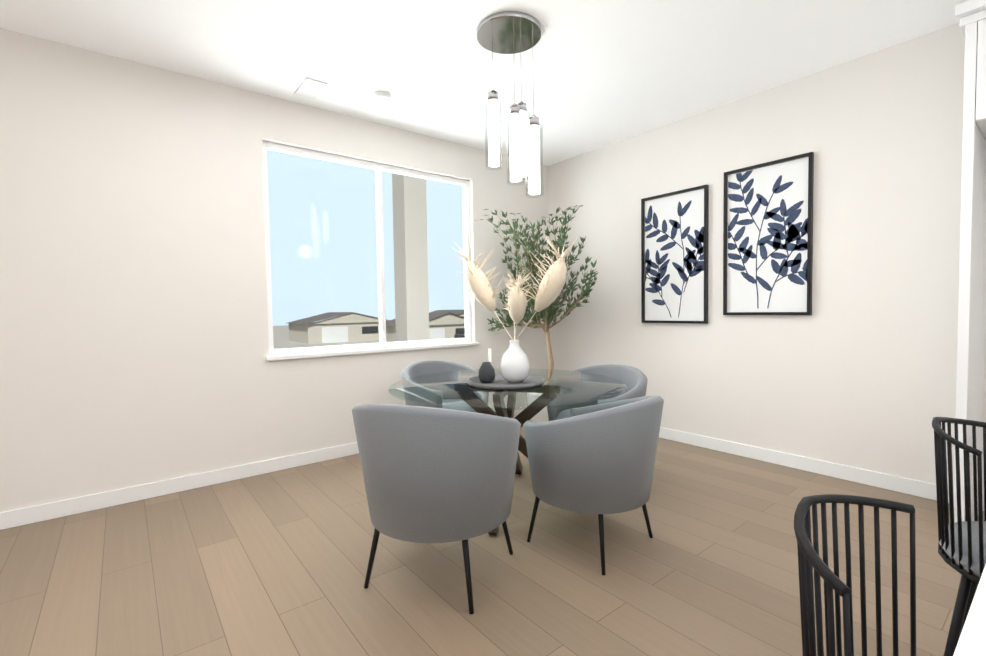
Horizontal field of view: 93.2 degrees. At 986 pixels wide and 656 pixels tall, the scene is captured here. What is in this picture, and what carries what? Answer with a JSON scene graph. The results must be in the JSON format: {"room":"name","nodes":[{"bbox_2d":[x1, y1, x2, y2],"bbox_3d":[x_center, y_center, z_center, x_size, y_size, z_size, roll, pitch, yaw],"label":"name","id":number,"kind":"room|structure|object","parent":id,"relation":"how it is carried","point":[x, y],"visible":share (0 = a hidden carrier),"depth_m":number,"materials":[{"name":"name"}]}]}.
{"room":"dining room","nodes":[
{"label":"dining room","id":0,"kind":"room"},
{"bbox_2d":[0,28,549,511],"bbox_3d":[-2.966,-0.267,2.645,9.130,2.860,0.160,-3,3,-38],"label":"wall","id":1,"kind":"structure","parent":0,"point":[134,342],"depth_m":3.12,"materials":[{"name":"paint"}]},
{"bbox_2d":[0,409,523,529],"bbox_3d":[-2.889,1.113,2.632,9.128,0.099,0.016,-3,3,-38],"label":"baseboard","id":2,"kind":"structure","parent":1,"relation":"attached to","point":[52,510],"depth_m":3.15,"materials":[{"name":"white wood"}]},
{"bbox_2d":[262,141,478,360],"bbox_3d":[-0.983,-0.625,4.162,2.005,1.670,0.145,-3,3,-38],"label":"window","id":3,"kind":"structure","parent":1,"relation":"in","point":[378,168],"depth_m":4.15,"materials":[{"name":"clear glass"}]},
{"bbox_2d":[0,0,969,165],"bbox_3d":[-0.726,-1.640,-0.252,9.450,0.050,7.420,-3,3,-38],"label":"ceiling","id":4,"kind":"structure","parent":0,"point":[607,72],"depth_m":2.94,"materials":[{"name":"white paint"}]},
{"bbox_2d":[294,77,327,99],"bbox_3d":[-1.336,-1.749,3.417,0.150,0.011,0.300,-3,3,-38],"label":"ceiling vent","id":5,"kind":"object","parent":4,"relation":"in","point":[310,88],"visible":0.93,"depth_m":3.40,"materials":[{"name":"white metal"}]},
{"bbox_2d":[373,91,391,102],"bbox_3d":[-0.841,-1.750,3.542,0.140,0.034,0.140,-3,3,-38],"label":"smoke detector","id":6,"kind":"object","parent":4,"relation":"attached to","point":[382,96],"visible":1,"depth_m":3.51,"materials":[{"name":"white plastic"}]},
{"bbox_2d":[477,11,543,195],"bbox_3d":[0.102,-1.261,2.773,0.380,0.979,0.380,-3,3,-38],"label":"chandelier","id":7,"kind":"object","parent":4,"relation":"hanging from","point":[508,32],"visible":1,"depth_m":2.74,"materials":[{"name":"white glass"}]},
{"bbox_2d":[0,426,983,655],"bbox_3d":[-0.680,1.267,-0.133,9.450,0.050,7.420,-3,3,-38],"label":"floor","id":8,"kind":"structure","parent":0,"point":[275,563],"depth_m":2.15,"materials":[{"name":"brown wood"}]},
{"bbox_2d":[352,403,520,613],"bbox_3d":[-0.248,0.715,2.169,0.766,0.855,0.763,-3,3,-38],"label":"dining chair","id":9,"kind":"object","parent":8,"relation":"on","point":[435,475],"visible":1,"depth_m":1.86,"materials":[{"name":"grey fabric"}]},
{"bbox_2d":[401,360,488,412],"bbox_3d":[-0.391,0.683,3.785,0.704,0.792,0.649,-3,3,-38],"label":"dining chair","id":10,"kind":"object","parent":8,"relation":"on","point":[419,368],"visible":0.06,"depth_m":3.80,"materials":[{"name":"grey fabric"}]},
{"bbox_2d":[388,368,626,535],"bbox_3d":[0.093,0.740,3.002,1.480,0.776,1.480,-3,3,-38],"label":"dining table","id":11,"kind":"object","parent":8,"relation":"on","point":[470,398],"visible":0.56,"depth_m":2.98,"materials":[{"name":"clear glass"}]},
{"bbox_2d":[468,374,544,389],"bbox_3d":[0.083,0.337,2.957,0.486,0.030,0.486,-3,3,-38],"label":"tray","id":12,"kind":"object","parent":11,"relation":"on","point":[499,382],"visible":0.79,"depth_m":2.86,"materials":[{"name":"grey metal"}]},
{"bbox_2d":[478,362,494,382],"bbox_3d":[-0.039,0.279,2.947,0.110,0.125,0.110,-3,3,-38],"label":"vase","id":13,"kind":"object","parent":12,"relation":"on","point":[486,373],"visible":1,"depth_m":2.91,"materials":[{"name":"ceramic"}]},
{"bbox_2d":[488,349,491,364],"bbox_3d":[-0.020,0.231,3.064,0.060,0.210,0.060,-3,3,-38],"label":"candle","id":14,"kind":"object","parent":12,"relation":"on","point":[489,356],"visible":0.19,"depth_m":3.05,"materials":[{"name":"wax"}]},
{"bbox_2d":[452,235,577,382],"bbox_3d":[0.133,-0.127,2.954,0.475,0.930,0.846,-3,3,-38],"label":"vase","id":15,"kind":"object","parent":12,"relation":"on","point":[514,365],"visible":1,"depth_m":2.87,"materials":[{"name":"white ceramic"}]},
{"bbox_2d":[481,205,598,422],"bbox_3d":[0.436,-0.025,4.476,1.140,2.120,1.168,-3,3,-38],"label":"tree","id":16,"kind":"object","parent":8,"relation":"on","point":[549,312],"visible":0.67,"depth_m":4.45,"materials":[{"name":"green plant"}]},
{"bbox_2d":[523,395,663,574],"bbox_3d":[0.531,0.725,2.421,0.704,0.792,0.665,-3,3,-38],"label":"dining chair","id":17,"kind":"object","parent":8,"relation":"on","point":[599,459],"visible":1,"depth_m":2.15,"materials":[{"name":"grey fabric"}]},
{"bbox_2d":[547,364,647,420],"bbox_3d":[0.747,0.684,3.331,0.662,0.792,0.705,-3,3,-38],"label":"dining chair","id":18,"kind":"object","parent":8,"relation":"on","point":[634,379],"visible":0.17,"depth_m":3.49,"materials":[{"name":"grey fabric"}]},
{"bbox_2d":[794,494,915,655],"bbox_3d":[0.602,0.726,0.561,0.418,0.938,0.418,-3,3,-38],"label":"counter stool","id":19,"kind":"object","parent":8,"relation":"on","point":[809,559],"visible":1,"depth_m":0.72,"materials":[{"name":"black wood"}]},
{"bbox_2d":[932,417,985,655],"bbox_3d":[1.246,0.696,1.036,0.418,0.938,0.418,-3,3,-38],"label":"counter stool","id":20,"kind":"object","parent":8,"relation":"on","point":[961,544],"visible":1,"depth_m":1.08,"materials":[{"name":"black wood"}]},
{"bbox_2d":[953,564,985,655],"bbox_3d":[0.981,0.758,-0.129,2.970,0.915,1.583,-3,3,-38],"label":"kitchen island","id":21,"kind":"object","parent":8,"relation":"on","point":[972,640],"depth_m":0.44,"materials":[{"name":"white stone"}]},
{"bbox_2d":[954,0,985,522],"bbox_3d":[2.872,-0.230,2.081,0.703,2.650,1.125,-3,3,-38],"label":"surround","id":22,"kind":"object","parent":8,"relation":"on","point":[970,15],"visible":0.9,"depth_m":2.30,"materials":[{"name":"white paint"}]},
{"bbox_2d":[548,23,985,510],"bbox_3d":[2.929,-0.361,2.699,0.160,2.860,7.420,-3,3,-38],"label":"wall","id":23,"kind":"structure","parent":0,"point":[857,368],"depth_m":3.30,"materials":[{"name":"paint"}]},
{"bbox_2d":[641,184,708,323],"bbox_3d":[1.612,-0.625,4.177,0.035,1.164,0.627,-3,3,-38],"label":"framed artwork","id":24,"kind":"object","parent":23,"relation":"attached to","point":[674,252],"visible":1,"depth_m":4.16,"materials":[{"name":"white paper"}]},
{"bbox_2d":[723,152,813,314],"bbox_3d":[2.087,-0.677,3.577,0.035,1.156,0.620,-3,3,-38],"label":"framed artwork","id":25,"kind":"object","parent":23,"relation":"attached to","point":[768,239],"visible":1,"depth_m":3.56,"materials":[{"name":"white paper"}]},
{"bbox_2d":[659,427,953,502],"bbox_3d":[1.759,0.980,4.106,0.016,0.099,3.439,-3,3,-38],"label":"baseboard","id":26,"kind":"structure","parent":23,"relation":"attached to","point":[927,490],"depth_m":3.39,"materials":[{"name":"white wood"}]},
{"label":"outside","id":27,"kind":"structure","parent":0,"visible":0},
{"bbox_2d":[273,325,379,348],"bbox_3d":[-36.224,1.760,74.817,200.000,0.050,153.440,-3,3,-38],"label":"ground","id":28,"kind":"structure","parent":27,"point":[284,330],"depth_m":63.30,"materials":[{"name":"grey concrete"}]},
{"bbox_2d":[288,310,464,343],"bbox_3d":[-4.536,-0.526,67.006,60.000,4.230,34.850,-3,3,-38],"label":"houses","id":29,"kind":"structure","parent":28,"relation":"on","point":[352,332],"depth_m":63.41,"materials":[{"name":"paint"}]},
{"bbox_2d":[392,173,428,341],"bbox_3d":[-1.148,0.768,6.740,0.350,6.400,0.350,-3,3,-38],"label":"porch post","id":30,"kind":"object","parent":28,"relation":"on","point":[408,208],"depth_m":6.54,"materials":[{"name":"beige paint"}]}
]}

